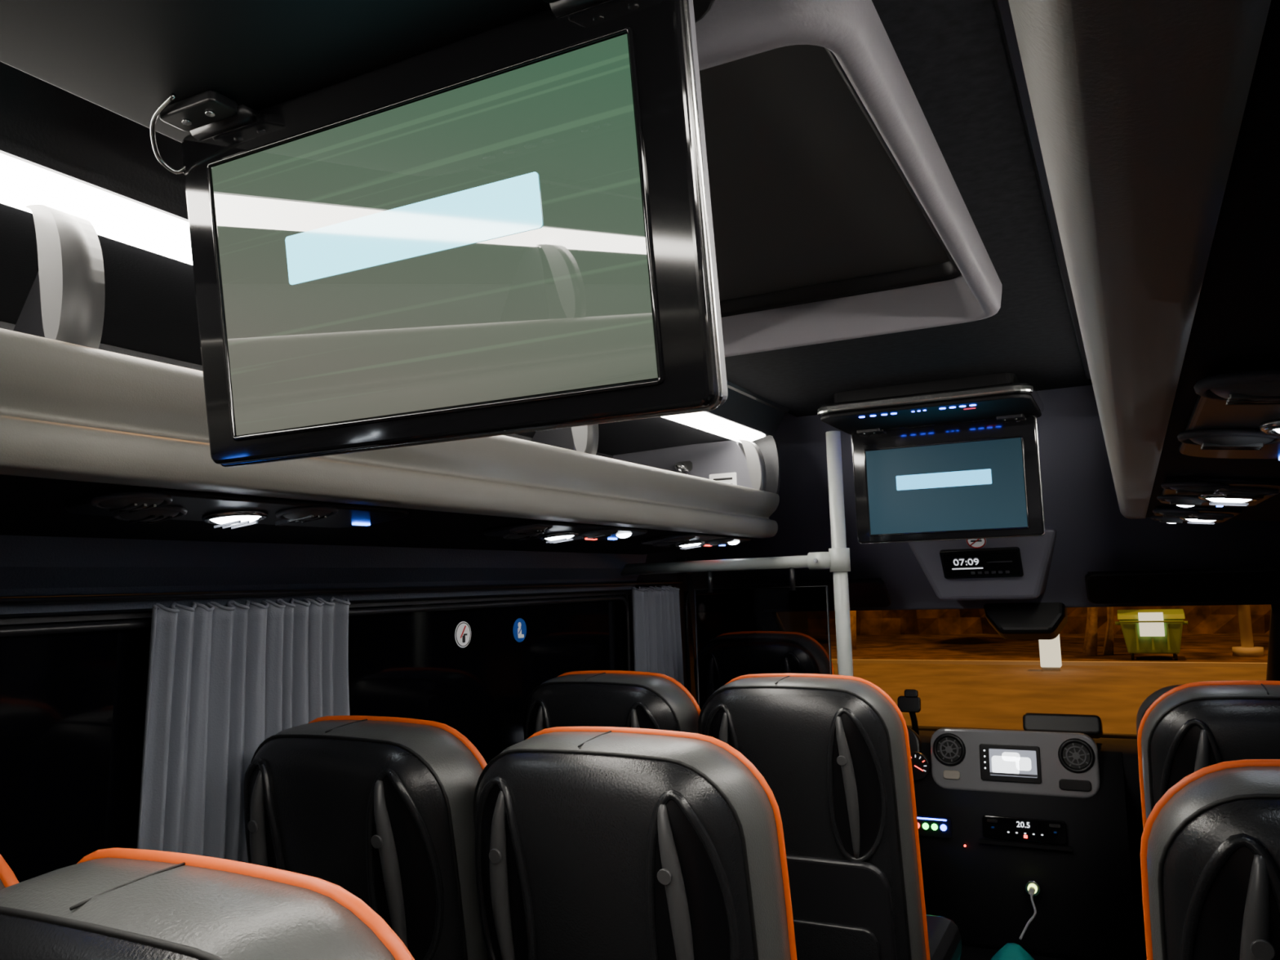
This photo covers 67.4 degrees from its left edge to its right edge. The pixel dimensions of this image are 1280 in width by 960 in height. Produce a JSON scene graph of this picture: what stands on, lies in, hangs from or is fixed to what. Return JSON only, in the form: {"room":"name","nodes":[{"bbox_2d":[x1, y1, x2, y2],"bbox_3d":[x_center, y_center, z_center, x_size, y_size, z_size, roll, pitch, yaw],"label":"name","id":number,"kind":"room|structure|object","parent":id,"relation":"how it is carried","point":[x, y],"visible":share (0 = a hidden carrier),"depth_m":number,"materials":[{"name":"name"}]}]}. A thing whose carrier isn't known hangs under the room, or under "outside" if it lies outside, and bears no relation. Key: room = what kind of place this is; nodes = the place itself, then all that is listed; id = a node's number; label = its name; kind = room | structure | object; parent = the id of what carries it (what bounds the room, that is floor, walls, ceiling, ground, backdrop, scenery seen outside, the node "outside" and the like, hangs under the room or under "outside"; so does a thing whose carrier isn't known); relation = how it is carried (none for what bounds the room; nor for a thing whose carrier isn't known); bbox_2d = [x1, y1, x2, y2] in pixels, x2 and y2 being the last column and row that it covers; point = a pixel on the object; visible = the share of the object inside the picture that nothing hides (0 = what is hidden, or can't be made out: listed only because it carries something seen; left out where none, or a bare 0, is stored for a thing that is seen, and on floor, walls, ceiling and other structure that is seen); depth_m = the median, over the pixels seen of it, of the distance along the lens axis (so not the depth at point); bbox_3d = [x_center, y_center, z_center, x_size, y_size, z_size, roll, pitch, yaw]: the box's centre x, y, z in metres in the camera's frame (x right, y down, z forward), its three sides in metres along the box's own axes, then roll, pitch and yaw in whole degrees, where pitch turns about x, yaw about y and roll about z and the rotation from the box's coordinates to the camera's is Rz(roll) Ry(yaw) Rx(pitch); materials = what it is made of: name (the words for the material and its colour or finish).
{"room":"vehicle interior","nodes":[
{"label":"vehicle interior","id":0,"kind":"room"},
{"bbox_2d":[0,534,737,882],"bbox_3d":[-0.794,0.592,1.480,0.115,1.890,7.200,-5,-7,27],"label":"wall","id":1,"kind":"structure","parent":0,"point":[73,705],"depth_m":1.64,"materials":[{"name":"black"}]},
{"bbox_2d":[0,619,151,636],"bbox_3d":[-1.194,0.420,0.754,0.016,0.534,1.914,-5,-7,27],"label":"window gasket","id":2,"kind":"structure","parent":1,"relation":"in","point":[10,631],"depth_m":1.45,"materials":[{"name":"black plastic"}]},
{"bbox_2d":[0,580,683,604],"bbox_3d":[-1.095,0.129,0.917,0.012,0.012,5.450,-5,-7,27],"label":"rail","id":3,"kind":"object","parent":1,"relation":"attached to","point":[33,599],"visible":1,"depth_m":1.74,"materials":[{"name":"black plastic"}]},
{"bbox_2d":[136,596,350,862],"bbox_3d":[-0.675,0.533,1.681,0.046,0.644,0.459,-5,-7,27],"label":"window curtain","id":4,"kind":"object","parent":3,"relation":"hanging from","point":[223,681],"visible":0.55,"depth_m":1.63,"materials":[{"name":"grey fabric"}]},
{"bbox_2d":[631,585,684,685],"bbox_3d":[0.066,0.668,3.127,0.044,0.644,0.321,-5,-7,27],"label":"window curtain","id":5,"kind":"object","parent":3,"relation":"hanging from","point":[655,611],"visible":0.44,"depth_m":3.12,"materials":[{"name":"grey fabric"}]},
{"bbox_2d":[0,61,789,554],"bbox_3d":[-0.985,-0.208,0.640,0.563,0.450,5.204,-5,-7,27],"label":"luggage rack","id":6,"kind":"object","parent":1,"relation":"attached to","point":[102,389],"visible":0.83,"depth_m":1.17,"materials":[{"name":"grey plastic"}]},
{"bbox_2d":[64,488,408,528],"bbox_3d":[-0.522,0.048,1.317,0.157,0.036,0.512,-5,-7,27],"label":"overhead console","id":7,"kind":"object","parent":6,"relation":"attached to","point":[141,505],"visible":1,"depth_m":1.25,"materials":[{"name":"black plastic"}]},
{"bbox_2d":[100,497,164,510],"bbox_3d":[-0.587,0.027,1.111,0.068,0.016,0.068,-5,-7,27],"label":"air vent","id":8,"kind":"object","parent":7,"relation":"attached to","point":[111,504],"depth_m":1.10,"materials":[{"name":"grey"}]},
{"bbox_2d":[91,491,187,524],"bbox_3d":[-0.600,0.035,1.156,0.148,0.026,0.154,-5,-7,27],"label":"vent","id":9,"kind":"object","parent":7,"relation":"attached to","point":[141,507],"depth_m":1.12,"materials":[{"name":"black"}]},
{"bbox_2d":[120,511,179,521],"bbox_3d":[-0.613,0.044,1.202,0.068,0.016,0.068,-5,-7,27],"label":"air vent","id":10,"kind":"object","parent":7,"relation":"attached to","point":[140,516],"depth_m":1.19,"materials":[{"name":"grey"}]},
{"bbox_2d":[201,510,268,528],"bbox_3d":[-0.549,0.053,1.304,0.084,0.024,0.084,-5,-7,27],"label":"lamp","id":11,"kind":"object","parent":7,"relation":"attached to","point":[233,519],"depth_m":1.28,"materials":[{"name":"white"}]},
{"bbox_2d":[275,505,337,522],"bbox_3d":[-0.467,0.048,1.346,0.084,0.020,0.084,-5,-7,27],"label":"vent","id":12,"kind":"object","parent":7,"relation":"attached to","point":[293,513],"depth_m":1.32,"materials":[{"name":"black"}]},
{"bbox_2d":[282,511,331,520],"bbox_3d":[-0.467,0.049,1.346,0.068,0.016,0.068,-5,-7,27],"label":"air vent","id":13,"kind":"object","parent":7,"relation":"attached to","point":[286,515],"depth_m":1.33,"materials":[{"name":"grey"}]},
{"bbox_2d":[0,320,613,458],"bbox_3d":[-1.231,-0.168,0.749,0.020,0.230,5.180,-5,-7,27],"label":"tray","id":14,"kind":"object","parent":6,"relation":"on","point":[8,325],"depth_m":1.58,"materials":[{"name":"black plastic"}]},
{"bbox_2d":[0,474,751,554],"bbox_3d":[-1.020,-0.041,0.635,0.479,0.120,5.190,-5,-7,27],"label":"panel","id":15,"kind":"object","parent":6,"relation":"on","point":[31,504],"depth_m":1.59,"materials":[{"name":"black plastic"}]},
{"bbox_2d":[0,153,765,442],"bbox_3d":[-0.834,-0.332,0.538,0.068,0.022,5.140,-5,-7,27],"label":"diffuser","id":16,"kind":"object","parent":6,"relation":"attached to","point":[37,184],"depth_m":1.02,"materials":[{"name":"white"}]},
{"bbox_2d":[483,520,647,543],"bbox_3d":[-0.145,0.116,2.053,0.157,0.036,0.512,-5,-7,27],"label":"overhead console","id":17,"kind":"object","parent":6,"relation":"attached to","point":[554,531],"visible":0.99,"depth_m":1.98,"materials":[{"name":"black plastic"}]},
{"bbox_2d":[502,523,552,541],"bbox_3d":[-0.222,0.104,1.892,0.148,0.026,0.154,-5,-7,27],"label":"vent","id":18,"kind":"object","parent":17,"relation":"attached to","point":[517,531],"depth_m":1.84,"materials":[{"name":"black"}]},
{"bbox_2d":[514,527,547,533],"bbox_3d":[-0.210,0.095,1.847,0.068,0.016,0.068,-5,-7,27],"label":"air vent","id":19,"kind":"object","parent":17,"relation":"attached to","point":[517,530],"depth_m":1.83,"materials":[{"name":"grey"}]},
{"bbox_2d":[539,531,578,543],"bbox_3d":[-0.172,0.121,2.039,0.084,0.024,0.084,-5,-7,27],"label":"lamp","id":20,"kind":"object","parent":17,"relation":"attached to","point":[557,536],"depth_m":2.02,"materials":[{"name":"white"}]},
{"bbox_2d":[579,528,617,538],"bbox_3d":[-0.089,0.117,2.082,0.084,0.020,0.084,-5,-7,27],"label":"vent","id":21,"kind":"object","parent":17,"relation":"attached to","point":[600,532],"depth_m":2.06,"materials":[{"name":"black"}]},
{"bbox_2d":[640,533,751,549],"bbox_3d":[0.165,0.172,2.656,0.157,0.036,0.512,-5,-7,27],"label":"overhead console","id":22,"kind":"object","parent":6,"relation":"attached to","point":[686,540],"visible":1,"depth_m":2.57,"materials":[{"name":"black plastic"}]},
{"bbox_2d":[652,534,695,547],"bbox_3d":[0.087,0.160,2.495,0.148,0.026,0.154,-5,-7,27],"label":"vent","id":23,"kind":"object","parent":22,"relation":"attached to","point":[669,540],"depth_m":2.44,"materials":[{"name":"black"}]},
{"bbox_2d":[675,540,705,549],"bbox_3d":[0.138,0.178,2.642,0.084,0.024,0.084,-5,-7,27],"label":"lamp","id":24,"kind":"object","parent":22,"relation":"attached to","point":[691,544],"depth_m":2.62,"materials":[{"name":"white"}]},
{"bbox_2d":[704,537,733,546],"bbox_3d":[0.221,0.173,2.685,0.084,0.020,0.084,-5,-7,27],"label":"vent","id":25,"kind":"object","parent":22,"relation":"attached to","point":[719,541],"depth_m":2.66,"materials":[{"name":"black"}]},
{"bbox_2d":[675,461,737,484],"bbox_3d":[0.188,-0.014,2.813,0.190,0.095,0.036,-5,-7,27],"label":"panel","id":26,"kind":"object","parent":6,"relation":"attached to","point":[684,466],"visible":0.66,"depth_m":2.81,"materials":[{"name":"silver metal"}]},
{"bbox_2d":[454,621,471,647],"bbox_3d":[-0.424,0.371,2.304,0.002,0.062,0.062,-5,-7,27],"label":"sticker","id":27,"kind":"object","parent":1,"relation":"attached to","point":[463,631],"visible":1,"depth_m":2.30,"materials":[{"name":"white"}]},
{"bbox_2d":[348,595,631,671],"bbox_3d":[-0.329,0.577,2.438,0.016,0.534,1.314,-5,-7,27],"label":"window gasket","id":28,"kind":"structure","parent":1,"relation":"in","point":[365,611],"depth_m":2.42,"materials":[{"name":"black plastic"}]},
{"bbox_2d":[512,617,526,642],"bbox_3d":[-0.314,0.394,2.516,0.003,0.062,0.062,-5,-7,27],"label":"sticker","id":29,"kind":"object","parent":1,"relation":"attached to","point":[519,629],"visible":1,"depth_m":2.51,"materials":[{"name":"blue"}]},
{"bbox_2d":[626,591,687,688],"bbox_3d":[0.050,0.651,3.224,0.040,0.540,0.430,-5,-7,27],"label":"pillar","id":30,"kind":"structure","parent":1,"relation":"attached to","point":[628,597],"depth_m":3.39,"materials":[{"name":"black"}]},
{"bbox_2d":[684,593,691,693],"bbox_3d":[0.384,0.706,3.826,0.016,0.534,0.944,-5,-7,27],"label":"window gasket","id":31,"kind":"structure","parent":1,"relation":"in","point":[686,600],"depth_m":3.42,"materials":[{"name":"black plastic"}]},
{"bbox_2d":[724,278,1092,417],"bbox_3d":[-0.363,-0.469,0.399,0.845,0.040,5.500,-5,-7,27],"label":"ceiling","id":32,"kind":"structure","parent":0,"point":[1032,337],"depth_m":2.21,"materials":[{"name":"fabric"}]},
{"bbox_2d":[149,93,185,173],"bbox_3d":[-0.423,-0.308,0.857,0.029,0.037,0.087,0,-7,-18],"label":"cable","id":33,"kind":"object","parent":32,"relation":"attached to","point":[172,96],"visible":1,"depth_m":0.86,"materials":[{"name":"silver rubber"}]},
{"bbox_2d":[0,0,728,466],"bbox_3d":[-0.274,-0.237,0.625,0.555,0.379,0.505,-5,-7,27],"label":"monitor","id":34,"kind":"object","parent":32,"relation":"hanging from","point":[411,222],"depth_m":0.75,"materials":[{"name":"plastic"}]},
{"bbox_2d":[694,0,1002,356],"bbox_3d":[0.122,-0.365,1.393,0.650,0.120,1.080,-5,-7,27],"label":"roof hatch","id":35,"kind":"object","parent":32,"relation":"attached to","point":[839,213],"visible":0.44,"depth_m":1.33,"materials":[{"name":"light grey plastic"},{"name":"dark tinted glass"}]},
{"bbox_2d":[817,373,1045,544],"bbox_3d":[0.809,-0.039,2.634,0.555,0.402,0.405,-5,-7,27],"label":"monitor","id":36,"kind":"object","parent":32,"relation":"hanging from","point":[957,458],"depth_m":2.69,"materials":[{"name":"plastic"}]},
{"bbox_2d":[871,0,1061,287],"bbox_3d":[0.447,-0.403,1.230,0.160,0.040,1.000,-5,-7,27],"label":"panel","id":37,"kind":"object","parent":32,"relation":"attached to","point":[952,54],"visible":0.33,"depth_m":1.06,"materials":[{"name":"fabric"}]},
{"bbox_2d":[708,385,1279,610],"bbox_3d":[1.116,0.103,3.247,1.920,0.690,1.110,-5,-7,27],"label":"wall","id":38,"kind":"structure","parent":0,"point":[1081,504],"depth_m":3.11,"materials":[{"name":"plastic"}]},
{"bbox_2d":[907,528,1057,600],"bbox_3d":[1.222,0.300,3.364,0.474,0.237,0.450,-5,-7,27],"label":"console","id":39,"kind":"object","parent":38,"relation":"attached to","point":[1011,567],"visible":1,"depth_m":3.23,"materials":[{"name":"grey"}]},
{"bbox_2d":[953,558,978,565],"bbox_3d":[1.097,0.276,3.229,0.082,0.027,0.001,-5,33,27],"label":"clock","id":40,"kind":"object","parent":39,"relation":"on","point":[977,562],"depth_m":3.23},
{"bbox_2d":[906,604,1279,738],"bbox_3d":[1.501,0.773,3.895,1.946,0.696,0.776,-5,-7,27],"label":"window","id":41,"kind":"structure","parent":38,"relation":"in","point":[1273,651],"depth_m":3.43,"materials":[{"name":"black glass"}]},
{"bbox_2d":[983,602,1067,639],"bbox_3d":[1.435,0.502,3.586,0.295,0.189,0.163,-5,-7,27],"label":"housing","id":42,"kind":"object","parent":41,"relation":"attached to","point":[1028,620],"visible":0.61,"depth_m":3.52,"materials":[{"name":"black plastic"}]},
{"bbox_2d":[1084,566,1279,604],"bbox_3d":[1.764,0.346,3.133,0.560,0.110,0.145,-5,-7,27],"label":"sun visor","id":43,"kind":"object","parent":38,"relation":"attached to","point":[1254,584],"visible":1,"depth_m":3.11,"materials":[{"name":"black plastic"}]},
{"bbox_2d":[960,897,1146,959],"bbox_3d":[0.073,1.490,0.951,2.020,0.060,7.200,-5,-7,27],"label":"floor","id":44,"kind":"structure","parent":0,"point":[968,953],"depth_m":3.45,"materials":[{"name":"plastic"}]},
{"bbox_2d":[0,853,18,890],"bbox_3d":[-0.651,0.924,1.113,0.464,1.143,0.727,-5,-7,27],"label":"passenger seat","id":45,"kind":"object","parent":44,"relation":"on","point":[7,877],"visible":0.22,"depth_m":0.90,"materials":[{"name":"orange leather"}]},
{"bbox_2d":[0,848,414,959],"bbox_3d":[-0.233,0.888,0.901,0.464,1.143,0.727,-5,-7,27],"label":"passenger seat","id":46,"kind":"object","parent":44,"relation":"on","point":[113,904],"visible":1,"depth_m":0.68,"materials":[{"name":"grey leather"}]},
{"bbox_2d":[243,715,488,959],"bbox_3d":[-0.326,0.983,1.746,0.464,1.143,0.727,-5,-7,27],"label":"passenger seat","id":47,"kind":"object","parent":44,"relation":"on","point":[380,809],"visible":0.8,"depth_m":1.46,"materials":[{"name":"grey leather"}]},
{"bbox_2d":[522,670,701,740],"bbox_3d":[0.049,1.051,2.478,0.464,1.143,0.727,-5,-7,27],"label":"passenger seat","id":48,"kind":"object","parent":44,"relation":"on","point":[590,698],"visible":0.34,"depth_m":2.23,"materials":[{"name":"grey leather"}]},
{"bbox_2d":[473,726,796,959],"bbox_3d":[0.092,0.948,1.535,0.464,1.143,0.727,-5,-7,27],"label":"passenger seat","id":49,"kind":"object","parent":44,"relation":"on","point":[592,842],"visible":1,"depth_m":1.27,"materials":[{"name":"grey leather"}]},
{"bbox_2d":[620,431,853,676],"bbox_3d":[0.262,0.764,2.727,0.767,1.755,0.090,-5,-7,27],"label":"pole","id":50,"kind":"object","parent":44,"relation":"on","point":[837,559],"visible":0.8,"depth_m":2.64,"materials":[{"name":"metal"}]},
{"bbox_2d":[697,673,961,959],"bbox_3d":[0.468,1.016,2.267,0.464,1.143,0.727,-5,-7,27],"label":"passenger seat","id":51,"kind":"object","parent":44,"relation":"on","point":[833,752],"visible":0.7,"depth_m":1.98,"materials":[{"name":"grey leather"}]},
{"bbox_2d":[926,914,961,959],"bbox_3d":[0.519,1.175,2.342,0.444,0.120,0.520,-5,-7,27],"label":"cushion","id":52,"kind":"object","parent":51,"relation":"on","point":[944,940],"depth_m":2.36,"materials":[{"name":"black leather"}]},
{"bbox_2d":[990,942,1034,959],"bbox_3d":[1.169,1.547,2.986,0.241,0.200,0.187,-5,-7,27],"label":"bag","id":53,"kind":"object","parent":44,"relation":"on","point":[1010,951],"visible":1,"depth_m":2.97,"materials":[{"name":"teal fabric"}]},
{"bbox_2d":[906,712,1143,959],"bbox_3d":[1.467,1.298,3.740,1.880,0.840,0.978,-5,-7,27],"label":"dashboard","id":54,"kind":"object","parent":44,"relation":"on","point":[1052,806],"visible":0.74,"depth_m":3.33,"materials":[{"name":"grey plastic"}]},
{"bbox_2d":[897,688,920,734],"bbox_3d":[1.039,0.889,3.673,0.085,0.182,0.096,-5,-7,27],"label":"holder","id":55,"kind":"object","parent":54,"relation":"on","point":[910,703],"visible":0.94,"depth_m":3.64,"materials":[{"name":"black plastic"}]},
{"bbox_2d":[916,814,952,838],"bbox_3d":[1.028,1.238,3.438,0.170,0.070,0.012,-5,-7,27],"label":"switch","id":56,"kind":"object","parent":54,"relation":"attached to","point":[930,826],"depth_m":3.42,"materials":[{"name":"black"}]},
{"bbox_2d":[933,733,965,766],"bbox_3d":[1.118,0.975,3.471,0.116,0.115,0.028,-5,-7,27],"label":"vent","id":57,"kind":"object","parent":54,"relation":"attached to","point":[948,748],"depth_m":3.47,"materials":[{"name":"black plastic"}]},
{"bbox_2d":[977,838,1072,851],"bbox_3d":[1.316,1.248,3.283,0.300,0.013,0.021,-5,-7,27],"label":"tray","id":58,"kind":"object","parent":54,"relation":"on","point":[1015,844],"depth_m":3.28,"materials":[{"name":"black plastic"}]},
{"bbox_2d":[1018,886,1036,939],"bbox_3d":[1.281,1.420,3.151,0.037,0.088,0.273,-5,-7,29],"label":"charging cable","id":59,"kind":"object","parent":54,"relation":"attached to","point":[1032,890],"visible":1,"depth_m":3.15,"materials":[{"name":"white plastic"}]},
{"bbox_2d":[1024,879,1040,896],"bbox_3d":[1.348,1.399,3.294,0.052,0.052,0.020,-5,-7,27],"label":"socket","id":60,"kind":"object","parent":54,"relation":"attached to","point":[1036,883],"depth_m":3.29,"materials":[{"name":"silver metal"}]},
{"bbox_2d":[1058,778,1091,791],"bbox_3d":[1.480,1.038,3.264,0.100,0.036,0.012,-5,-7,27],"label":"switch","id":61,"kind":"object","parent":54,"relation":"attached to","point":[1064,784],"depth_m":3.26,"materials":[{"name":"black plastic"}]},
{"bbox_2d":[1057,737,1094,773],"bbox_3d":[1.492,0.943,3.282,0.116,0.115,0.028,-5,-7,27],"label":"vent","id":62,"kind":"object","parent":54,"relation":"attached to","point":[1075,755],"depth_m":3.28,"materials":[{"name":"black plastic"}]},
{"bbox_2d":[1136,684,1181,736],"bbox_3d":[1.635,1.065,2.611,0.450,1.050,0.727,-5,-7,27],"label":"passenger seat","id":63,"kind":"object","parent":44,"relation":"on","point":[1153,697],"visible":0.03,"depth_m":2.50,"materials":[{"name":"grey leather"}]},
{"bbox_2d":[1137,680,1279,828],"bbox_3d":[1.262,0.949,1.865,0.464,1.143,0.727,-5,-7,27],"label":"passenger seat","id":64,"kind":"object","parent":44,"relation":"on","point":[1191,727],"visible":0.44,"depth_m":1.68,"materials":[{"name":"grey leather"}]},
{"bbox_2d":[1140,759,1279,959],"bbox_3d":[0.886,0.880,1.134,0.464,1.143,0.727,-5,-7,27],"label":"passenger seat","id":65,"kind":"object","parent":44,"relation":"on","point":[1210,846],"visible":1,"depth_m":0.97,"materials":[{"name":"grey leather"}]},
{"bbox_3d":[0.277,1.363,2.663,0.602,0.550,0.020,-5,-7,27],"label":"wall","id":66,"kind":"structure","parent":44,"relation":"on","visible":0},
{"bbox_2d":[695,586,830,710],"bbox_3d":[0.349,0.694,2.689,0.397,0.780,0.001,-5,-7,27],"label":"window","id":67,"kind":"structure","parent":66,"relation":"on","point":[740,632],"depth_m":2.72,"materials":[{"name":"glass"}]},
{"bbox_2d":[693,585,831,706],"bbox_3d":[0.349,0.694,2.689,0.403,0.781,0.005,-5,-7,27],"label":"panel edge","id":68,"kind":"object","parent":66,"relation":"on","point":[826,586],"visible":0.41,"depth_m":2.75,"materials":[{"name":"black plastic"}]},
{"bbox_2d":[1133,858,1142,898],"bbox_3d":[1.710,1.437,4.199,1.920,0.650,0.040,-5,-7,27],"label":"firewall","id":69,"kind":"object","parent":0,"point":[1137,870],"visible":0.02,"depth_m":3.98,"materials":[{"name":"black"}]},
{"bbox_3d":[0.883,0.450,0.633,0.115,1.890,7.200,-5,-7,27],"label":"wall","id":70,"kind":"structure","parent":0,"visible":0},
{"bbox_2d":[993,0,1279,521],"bbox_3d":[0.219,-0.310,0.031,0.551,0.450,5.204,-5,-7,27],"label":"luggage rack","id":71,"kind":"object","parent":70,"relation":"attached to","point":[1152,127],"visible":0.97,"depth_m":0.34,"materials":[{"name":"grey plastic"}]},
{"bbox_2d":[1150,506,1241,524],"bbox_3d":[1.218,0.083,2.123,0.157,0.036,0.512,-5,-7,27],"label":"overhead console","id":72,"kind":"object","parent":71,"relation":"attached to","point":[1168,514],"visible":1,"depth_m":1.95,"materials":[{"name":"black plastic"}]},
{"bbox_2d":[1150,515,1187,523],"bbox_3d":[1.209,0.089,2.185,0.084,0.020,0.084,-5,-7,27],"label":"vent","id":73,"kind":"object","parent":72,"relation":"attached to","point":[1162,519],"depth_m":2.17,"materials":[{"name":"black"}]},
{"bbox_2d":[1152,508,1234,520],"bbox_3d":[1.133,0.071,1.966,0.148,0.026,0.154,-5,-7,27],"label":"vent","id":74,"kind":"object","parent":72,"relation":"attached to","point":[1216,514],"depth_m":1.93,"materials":[{"name":"black"}]},
{"bbox_2d":[1179,515,1214,524],"bbox_3d":[1.224,0.086,2.093,0.084,0.024,0.084,-5,-7,27],"label":"lamp","id":75,"kind":"object","parent":72,"relation":"attached to","point":[1194,520],"depth_m":2.08,"materials":[{"name":"white"}]},
{"bbox_2d":[1145,0,1279,521],"bbox_3d":[0.258,-0.150,-0.011,0.467,0.120,5.190,-5,-7,27],"label":"panel","id":76,"kind":"object","parent":71,"relation":"on","point":[1212,67],"depth_m":0.35,"materials":[{"name":"black plastic"}]},
{"bbox_2d":[1156,477,1279,507],"bbox_3d":[0.909,0.027,1.520,0.157,0.036,0.512,-5,-7,27],"label":"overhead console","id":77,"kind":"object","parent":71,"relation":"attached to","point":[1186,492],"visible":0.99,"depth_m":1.35,"materials":[{"name":"black plastic"}]},
{"bbox_2d":[1156,494,1213,505],"bbox_3d":[0.900,0.033,1.582,0.084,0.020,0.084,-5,-7,27],"label":"vent","id":78,"kind":"object","parent":77,"relation":"attached to","point":[1176,500],"depth_m":1.56,"materials":[{"name":"black"}]},
{"bbox_2d":[1169,486,1221,493],"bbox_3d":[0.779,0.011,1.347,0.068,0.016,0.068,-5,-7,27],"label":"air vent","id":79,"kind":"object","parent":77,"relation":"attached to","point":[1180,490],"depth_m":1.33,"materials":[{"name":"grey"}]},
{"bbox_2d":[1160,480,1279,499],"bbox_3d":[0.824,0.015,1.363,0.148,0.026,0.154,-5,-7,27],"label":"vent","id":80,"kind":"object","parent":77,"relation":"attached to","point":[1256,490],"depth_m":1.33,"materials":[{"name":"black"}]},
{"bbox_2d":[1197,493,1258,506],"bbox_3d":[0.914,0.029,1.490,0.084,0.024,0.084,-5,-7,27],"label":"lamp","id":81,"kind":"object","parent":77,"relation":"attached to","point":[1218,500],"depth_m":1.48,"materials":[{"name":"white"}]},
{"bbox_2d":[1218,492,1270,498],"bbox_3d":[0.869,0.019,1.379,0.068,0.016,0.068,-5,-7,27],"label":"air vent","id":82,"kind":"object","parent":77,"relation":"attached to","point":[1228,495],"depth_m":1.36,"materials":[{"name":"grey"}]},
{"bbox_2d":[1177,362,1279,460],"bbox_3d":[0.531,-0.042,0.785,0.157,0.036,0.512,-5,-7,27],"label":"overhead console","id":83,"kind":"object","parent":71,"relation":"attached to","point":[1235,414],"visible":1,"depth_m":0.75,"materials":[{"name":"black plastic"}]},
{"bbox_2d":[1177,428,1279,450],"bbox_3d":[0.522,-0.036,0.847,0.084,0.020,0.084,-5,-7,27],"label":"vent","id":84,"kind":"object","parent":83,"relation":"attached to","point":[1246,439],"depth_m":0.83,"materials":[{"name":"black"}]},
{"bbox_2d":[1189,435,1275,448],"bbox_3d":[0.522,-0.035,0.846,0.068,0.016,0.068,-5,-7,27],"label":"air vent","id":85,"kind":"object","parent":83,"relation":"attached to","point":[1205,442],"depth_m":0.83,"materials":[{"name":"grey"}]},
{"bbox_2d":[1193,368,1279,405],"bbox_3d":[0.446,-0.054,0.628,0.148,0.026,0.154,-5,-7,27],"label":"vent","id":86,"kind":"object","parent":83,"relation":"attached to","point":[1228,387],"depth_m":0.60,"materials":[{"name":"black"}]},
{"bbox_2d":[1209,382,1279,403],"bbox_3d":[0.401,-0.057,0.611,0.068,0.016,0.068,-5,-7,27],"label":"air vent","id":87,"kind":"object","parent":83,"relation":"attached to","point":[1229,392],"depth_m":0.60,"materials":[{"name":"grey"}]},
{"bbox_2d":[1258,418,1279,435],"bbox_3d":[0.536,-0.043,0.755,0.083,0.017,0.083,-4,-7,20],"label":"lamp","id":88,"kind":"object","parent":83,"relation":"attached to","point":[1267,427],"depth_m":0.76,"materials":[{"name":"white"}]},
{"label":"outside","id":89,"kind":"structure","parent":0,"visible":0},
{"bbox_2d":[832,633,1266,733],"bbox_3d":[21.655,5.912,41.852,120.000,0.001,85.100,-5,-7,27],"label":"ground","id":90,"kind":"structure","parent":89,"point":[992,696],"depth_m":16.78,"materials":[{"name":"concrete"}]},
{"bbox_2d":[831,658,1266,667],"bbox_3d":[10.435,3.833,20.002,80.000,0.080,0.200,-5,-7,27],"label":"kerb","id":91,"kind":"object","parent":90,"relation":"on","point":[1236,664],"visible":0.44,"depth_m":20.47,"materials":[{"name":"beige concrete"}]},
{"bbox_2d":[828,604,1271,635],"bbox_3d":[15.464,2.464,30.183,80.000,4.700,0.891,-5,-7,27],"label":"wall","id":92,"kind":"structure","parent":90,"relation":"on","point":[1220,619],"depth_m":32.07,"materials":[{"name":"brown"}]},
{"bbox_2d":[830,633,1269,662],"bbox_3d":[12.973,4.326,24.942,80.000,0.001,10.850,-5,-7,27],"label":"sidewalk","id":93,"kind":"structure","parent":90,"relation":"on","point":[1206,647],"depth_m":25.36,"materials":[{"name":"brown"}]},
{"bbox_2d":[849,610,856,649],"bbox_3d":[5.836,1.662,27.163,3.388,6.262,3.056,-5,-7,27],"label":"tree","id":94,"kind":"object","parent":93,"relation":"on","point":[852,613],"visible":0.02,"depth_m":26.89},
{"bbox_2d":[1084,607,1097,656],"bbox_3d":[10.525,0.877,22.707,2.804,6.552,3.432,2,-7,-30],"label":"tree","id":95,"kind":"object","parent":93,"relation":"on","point":[1091,641],"visible":0.04,"depth_m":22.54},
{"bbox_2d":[1102,606,1114,655],"bbox_3d":[11.172,0.893,23.325,3.241,6.614,3.086,-5,-7,27],"label":"tree","id":96,"kind":"object","parent":93,"relation":"on","point":[1108,649],"visible":0.02,"depth_m":22.75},
{"bbox_2d":[1115,608,1187,660],"bbox_3d":[11.419,3.439,21.416,1.440,1.091,1.209,-5,-7,27],"label":"dumpster","id":97,"kind":"object","parent":93,"relation":"on","point":[1156,631],"visible":1,"depth_m":20.97,"materials":[{"name":"green"}]},
{"bbox_2d":[1137,612,1164,636],"bbox_3d":[11.151,3.149,20.934,0.480,0.518,0.062,-5,-7,27],"label":"poster","id":98,"kind":"object","parent":97,"relation":"attached to","point":[1149,624],"depth_m":20.93,"materials":[{"name":"white paper"}]},
{"bbox_2d":[1231,604,1264,657],"bbox_3d":[12.571,0.102,20.938,0.594,7.550,3.134,-8,-9,44],"label":"lamp post","id":99,"kind":"object","parent":93,"relation":"on","point":[1246,649],"visible":0.21,"depth_m":21.39,"materials":[{"name":"beige concrete"}]},
{"bbox_2d":[1038,634,1062,671],"bbox_3d":[8.381,3.447,19.627,0.440,0.890,0.400,-5,-7,27],"label":"utility box","id":100,"kind":"object","parent":90,"relation":"on","point":[1049,650],"visible":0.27,"depth_m":19.48,"materials":[{"name":"white"}]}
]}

